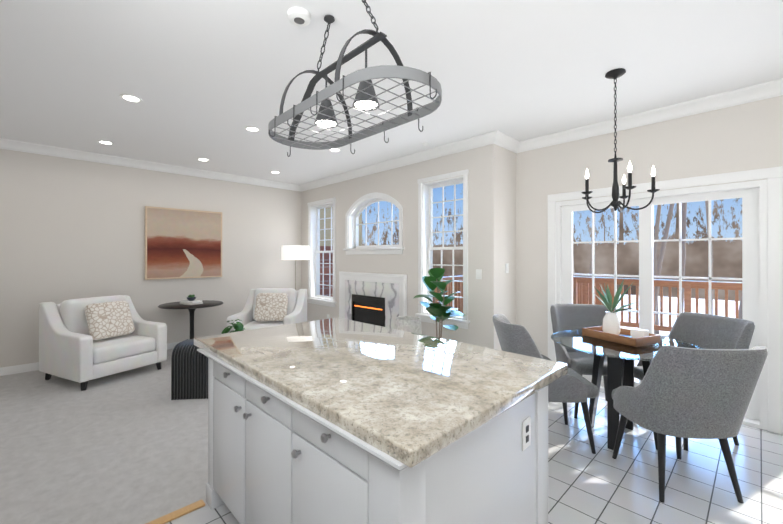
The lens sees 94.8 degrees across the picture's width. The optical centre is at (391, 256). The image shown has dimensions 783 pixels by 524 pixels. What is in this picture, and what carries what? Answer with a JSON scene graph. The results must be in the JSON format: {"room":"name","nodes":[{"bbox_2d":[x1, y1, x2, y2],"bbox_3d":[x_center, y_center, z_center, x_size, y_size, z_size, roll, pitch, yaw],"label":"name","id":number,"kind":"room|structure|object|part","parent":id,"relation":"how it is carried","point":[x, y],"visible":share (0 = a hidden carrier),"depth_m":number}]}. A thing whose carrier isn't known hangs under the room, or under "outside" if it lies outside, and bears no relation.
{"room":"dining room and living room","nodes":[
{"label":"dining room and living room","id":0,"kind":"room"},
{"bbox_2d":[0,349,207,523],"bbox_3d":[-3.062,1.464,2.963,7.600,0.100,4.075,0,0,-44],"label":"floor carpet","id":1,"kind":"object","parent":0,"point":[128,447],"visible":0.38,"depth_m":2.65},
{"bbox_2d":[39,295,166,390],"bbox_3d":[-3.443,0.960,4.339,0.924,0.919,0.920,0,0,26],"label":"armchair","id":2,"kind":"object","parent":1,"relation":"on","point":[83,341],"visible":1,"depth_m":4.13},
{"bbox_2d":[171,339,207,399],"bbox_3d":[-2.019,1.151,3.778,0.359,0.530,0.439,0,0,-6],"label":"stool","id":3,"kind":"object","parent":1,"relation":"on","point":[189,371],"visible":0.54,"depth_m":3.57},
{"bbox_2d":[221,319,244,333],"bbox_3d":[-2.090,1.130,4.772,0.320,0.577,0.371,0,0,-44],"label":"trailing plant","id":4,"kind":"object","parent":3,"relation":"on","point":[238,326],"visible":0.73,"depth_m":4.71},
{"bbox_2d":[158,300,222,338],"bbox_3d":[-2.933,1.057,5.291,0.850,0.725,0.850,0,0,-44],"label":"bistro table","id":5,"kind":"object","parent":1,"relation":"on","point":[192,308],"visible":0.58,"depth_m":5.19},
{"bbox_2d":[180,294,202,304],"bbox_3d":[-2.913,0.624,5.241,0.263,0.136,0.198,0,0,27],"label":"book stack","id":6,"kind":"object","parent":5,"relation":"on","point":[191,300],"visible":1,"depth_m":5.19},
{"bbox_2d":[227,288,306,330],"bbox_3d":[-1.844,0.963,5.487,0.920,0.919,0.924,0,0,1],"label":"armchair","id":7,"kind":"object","parent":1,"relation":"on","point":[267,307],"visible":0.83,"depth_m":5.42},
{"bbox_2d":[281,245,308,289],"bbox_3d":[-1.680,0.619,6.300,0.470,1.605,0.470,0,0,-44],"label":"floor lamp","id":8,"kind":"object","parent":1,"relation":"on","point":[293,252],"visible":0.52,"depth_m":6.10},
{"bbox_2d":[339,272,406,328],"bbox_3d":[-0.501,0.838,5.420,0.497,1.163,1.547,0,0,-44],"label":"fireplace","id":9,"kind":"object","parent":1,"relation":"on","point":[378,299],"visible":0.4,"depth_m":5.51},
{"bbox_2d":[394,316,421,333],"bbox_3d":[0.201,1.087,4.404,0.350,0.660,0.350,0,0,-44],"label":"basket","id":10,"kind":"object","parent":1,"relation":"on","point":[412,324],"visible":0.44,"depth_m":4.28},
{"bbox_2d":[413,268,464,337],"bbox_3d":[0.565,0.771,4.166,0.570,1.291,0.580,0,0,-44],"label":"fiddle-leaf fig plant","id":11,"kind":"object","parent":1,"relation":"on","point":[439,313],"visible":0.75,"depth_m":4.11},
{"bbox_2d":[0,149,300,367],"bbox_3d":[-4.557,-0.063,4.495,8.000,2.960,0.200,0,0,-44],"label":"wall","id":12,"kind":"structure","parent":0,"point":[72,228],"depth_m":5.03},
{"bbox_2d":[0,138,303,191],"bbox_3d":[-4.452,-1.331,4.390,7.600,0.104,0.100,0,0,-44],"label":"crown molding","id":13,"kind":"structure","parent":12,"relation":"attached to","point":[8,144],"depth_m":5.12},
{"bbox_2d":[145,206,221,279],"bbox_3d":[-3.215,-0.195,5.634,1.074,1.074,0.045,0,0,-44],"label":"painting","id":14,"kind":"object","parent":12,"relation":"attached to","point":[182,243],"visible":0.92,"depth_m":5.58},
{"bbox_2d":[301,148,477,345],"bbox_3d":[-0.304,-0.060,5.724,0.200,2.960,3.990,0,0,-44],"label":"wall","id":15,"kind":"structure","parent":0,"point":[399,185],"depth_m":5.07},
{"bbox_2d":[307,197,335,306],"bbox_3d":[-1.226,-0.068,6.627,0.255,1.910,0.919,0,0,-44],"label":"window","id":16,"kind":"structure","parent":15,"relation":"in","point":[314,284],"depth_m":6.83},
{"bbox_2d":[343,192,403,254],"bbox_3d":[-0.245,-0.505,5.625,0.255,0.950,1.364,0,0,-44],"label":"arched window","id":17,"kind":"structure","parent":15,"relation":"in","point":[354,212],"depth_m":5.74},
{"bbox_2d":[300,130,503,189],"bbox_3d":[-0.265,-1.328,5.472,0.100,0.104,4.170,0,0,-44],"label":"crown molding","id":18,"kind":"structure","parent":15,"relation":"attached to","point":[494,137],"depth_m":4.85},
{"bbox_2d":[476,269,481,278],"bbox_3d":[1.021,0.210,4.218,0.009,0.115,0.075,0,0,-44],"label":"switch plate","id":19,"kind":"object","parent":15,"relation":"attached to","point":[478,273],"visible":1,"depth_m":4.21},
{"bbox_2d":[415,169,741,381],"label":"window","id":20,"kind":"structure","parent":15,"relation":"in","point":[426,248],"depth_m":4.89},
{"bbox_3d":[3.751,2.223,4.923,4.445,3.590,7.730,0,0,-44],"label":"deck railing","id":21,"kind":"part","parent":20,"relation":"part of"},
{"bbox_2d":[0,0,782,184],"bbox_3d":[-1.600,-1.468,1.865,8.146,0.160,7.700,0,0,-44],"label":"ceiling","id":22,"kind":"structure","parent":0,"point":[210,80],"depth_m":2.64},
{"bbox_2d":[97,140,113,144],"bbox_3d":[-3.470,-1.380,4.373,0.164,0.006,0.164,0,0,-44],"label":"recessed light","id":23,"kind":"object","parent":22,"relation":"in","point":[105,142],"visible":0.94,"depth_m":4.37},
{"bbox_2d":[120,94,142,102],"bbox_3d":[-2.281,-1.382,3.157,0.164,0.006,0.164,0,0,-44],"label":"recessed light","id":24,"kind":"object","parent":22,"relation":"in","point":[130,98],"visible":1,"depth_m":3.15},
{"bbox_2d":[197,158,209,161],"bbox_3d":[-2.683,-1.378,5.142,0.164,0.006,0.164,0,0,-44],"label":"recessed light","id":25,"kind":"object","parent":22,"relation":"in","point":[203,159],"visible":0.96,"depth_m":5.12},
{"bbox_2d":[245,126,260,131],"bbox_3d":[-1.509,-1.381,3.913,0.164,0.006,0.164,0,0,-44],"label":"recessed light","id":26,"kind":"object","parent":22,"relation":"in","point":[251,129],"visible":1,"depth_m":3.92},
{"bbox_2d":[287,7,310,25],"bbox_3d":[-0.530,-1.369,2.068,0.136,0.036,0.136,0,0,-44],"label":"smoke detector","id":27,"kind":"object","parent":22,"relation":"attached to","point":[299,16],"visible":1,"depth_m":2.04},
{"bbox_2d":[328,148,340,151],"bbox_3d":[-0.737,-1.379,4.668,0.164,0.006,0.164,0,0,-44],"label":"recessed light","id":28,"kind":"object","parent":22,"relation":"in","point":[335,150],"visible":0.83,"depth_m":4.68},
{"bbox_2d":[268,0,441,156],"bbox_3d":[-0.257,-1.030,1.989,0.576,0.713,1.286,0,0,-44],"label":"pot rack","id":29,"kind":"object","parent":22,"relation":"hanging from","point":[366,99],"visible":1,"depth_m":1.89},
{"bbox_2d":[581,68,659,212],"bbox_3d":[1.705,-0.863,2.731,0.499,1.045,0.519,0,0,-44],"label":"chandelier","id":30,"kind":"object","parent":22,"relation":"hanging from","point":[615,74],"visible":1,"depth_m":2.69},
{"bbox_2d":[166,391,782,523],"bbox_3d":[-0.175,1.458,0.402,8.146,0.100,3.625,0,0,-44],"label":"floor","id":31,"kind":"structure","parent":0,"point":[600,486],"depth_m":2.28},
{"bbox_2d":[146,499,204,523],"bbox_3d":[-2.713,1.403,0.455,4.590,0.012,0.060,0,0,-44],"label":"threshold strip","id":32,"kind":"object","parent":31,"relation":"on","point":[178,513],"depth_m":1.96},
{"bbox_2d":[195,345,547,523],"bbox_3d":[-0.167,0.972,1.863,1.070,0.880,1.630,0,0,-44],"label":"kitchen island","id":33,"kind":"object","parent":31,"relation":"on","point":[273,458],"depth_m":1.37},
{"bbox_2d":[194,317,567,472],"bbox_3d":[-0.194,0.513,1.907,1.060,0.046,1.778,0,0,-44],"label":"island countertop","id":34,"kind":"structure","parent":33,"relation":"on","point":[415,396],"depth_m":1.48},
{"bbox_2d":[492,314,598,453],"bbox_3d":[1.163,0.955,2.825,0.692,0.923,0.590,0,0,3],"label":"dining chair","id":35,"kind":"object","parent":31,"relation":"on","point":[571,386],"visible":0.46,"depth_m":2.58},
{"bbox_2d":[550,304,608,418],"bbox_3d":[1.872,0.957,3.417,0.590,0.923,0.692,0,0,8],"label":"dining chair","id":36,"kind":"object","parent":31,"relation":"on","point":[570,316],"visible":0.46,"depth_m":3.61},
{"bbox_2d":[551,329,702,449],"bbox_3d":[1.789,1.040,2.796,1.012,0.752,1.012,0,0,-44],"label":"dining table","id":37,"kind":"object","parent":31,"relation":"on","point":[621,358],"visible":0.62,"depth_m":2.69},
{"bbox_2d":[582,277,660,346],"bbox_3d":[1.817,0.415,2.892,0.416,0.495,0.446,0,0,-24],"label":"decorative tray","id":38,"kind":"object","parent":37,"relation":"on","point":[610,329],"visible":1,"depth_m":2.91},
{"bbox_2d":[612,345,767,502],"bbox_3d":[1.782,0.954,2.221,0.590,0.923,0.692,0,0,1],"label":"dining chair","id":39,"kind":"object","parent":31,"relation":"on","point":[678,393],"visible":1,"depth_m":1.99},
{"bbox_2d":[634,312,754,450],"bbox_3d":[2.406,0.955,2.898,0.692,0.923,0.590,0,0,-9],"label":"dining chair","id":40,"kind":"object","parent":31,"relation":"on","point":[705,331],"visible":0.29,"depth_m":2.97},
{"bbox_2d":[478,144,515,350],"bbox_3d":[1.356,-0.063,4.418,0.746,2.960,0.200,0,0,-44],"label":"wall","id":41,"kind":"structure","parent":0,"point":[496,218],"depth_m":4.19},
{"bbox_2d":[505,263,508,272],"bbox_3d":[1.377,0.142,4.291,0.075,0.115,0.009,0,0,-44],"label":"light switch","id":42,"kind":"object","parent":41,"relation":"attached to","point":[506,267],"visible":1,"depth_m":4.28},
{"bbox_2d":[500,134,519,152],"bbox_3d":[1.359,-1.331,4.213,0.420,0.104,0.100,0,0,-44],"label":"crown molding","id":43,"kind":"structure","parent":41,"relation":"attached to","point":[512,144],"depth_m":4.26},
{"bbox_2d":[516,95,782,356],"bbox_3d":[2.918,-0.065,3.211,0.200,2.960,3.710,0,0,-44],"label":"wall","id":44,"kind":"structure","parent":0,"point":[743,137],"depth_m":3.63},
{"bbox_2d":[520,78,782,151],"bbox_3d":[2.703,-1.333,3.220,0.100,0.104,3.400,0,0,-44],"label":"crown molding","id":45,"kind":"structure","parent":44,"relation":"attached to","point":[758,92],"depth_m":3.36},
{"bbox_2d":[548,166,782,434],"bbox_3d":[2.535,0.360,3.587,0.220,2.150,1.855,0,0,-44],"label":"door","id":46,"kind":"structure","parent":44,"relation":"in","point":[761,238],"depth_m":3.12},
{"label":"outside","id":47,"kind":"structure","parent":0,"visible":0},
{"bbox_2d":[362,186,741,300],"bbox_3d":[9.694,-6.964,12.715,59.750,26.000,84.000,0,0,-44],"label":"trees","id":48,"kind":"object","parent":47,"point":[727,259],"depth_m":36.87},
{"bbox_2d":[617,294,739,334],"bbox_3d":[26.745,4.169,27.972,110.000,0.200,130.000,0,0,-44],"label":"ground","id":49,"kind":"structure","parent":47,"point":[721,308],"depth_m":28.12},
{"bbox_2d":[320,207,361,296],"bbox_3d":[-5.425,-0.965,12.391,6.200,10.000,6.300,0,0,-44],"label":"neighbor house","id":50,"kind":"structure","parent":49,"relation":"on","point":[327,244],"depth_m":11.30},
{"bbox_2d":[433,275,613,311],"bbox_3d":[2.840,2.332,10.963,0.030,3.400,6.890,0,0,-44],"label":"fence","id":51,"kind":"object","parent":49,"relation":"on","point":[597,287],"visible":0.04,"depth_m":8.93},
{"bbox_2d":[573,201,741,333],"bbox_3d":[14.625,-11.582,15.798,31.719,31.485,30.311,0,0,-44],"label":"trees","id":52,"kind":"object","parent":49,"relation":"on","point":[657,268],"depth_m":13.92},
{"bbox_3d":[-4.583,-0.075,-1.056,0.200,2.960,7.700,0,0,-44],"label":"wall","id":53,"kind":"structure","parent":0,"visible":0},
{"bbox_2d":[0,341,181,375],"bbox_3d":[-4.482,1.369,4.415,7.600,0.096,0.014,0,0,-44],"label":"baseboard","id":54,"kind":"structure","parent":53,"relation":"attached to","point":[10,370],"depth_m":4.39}
]}

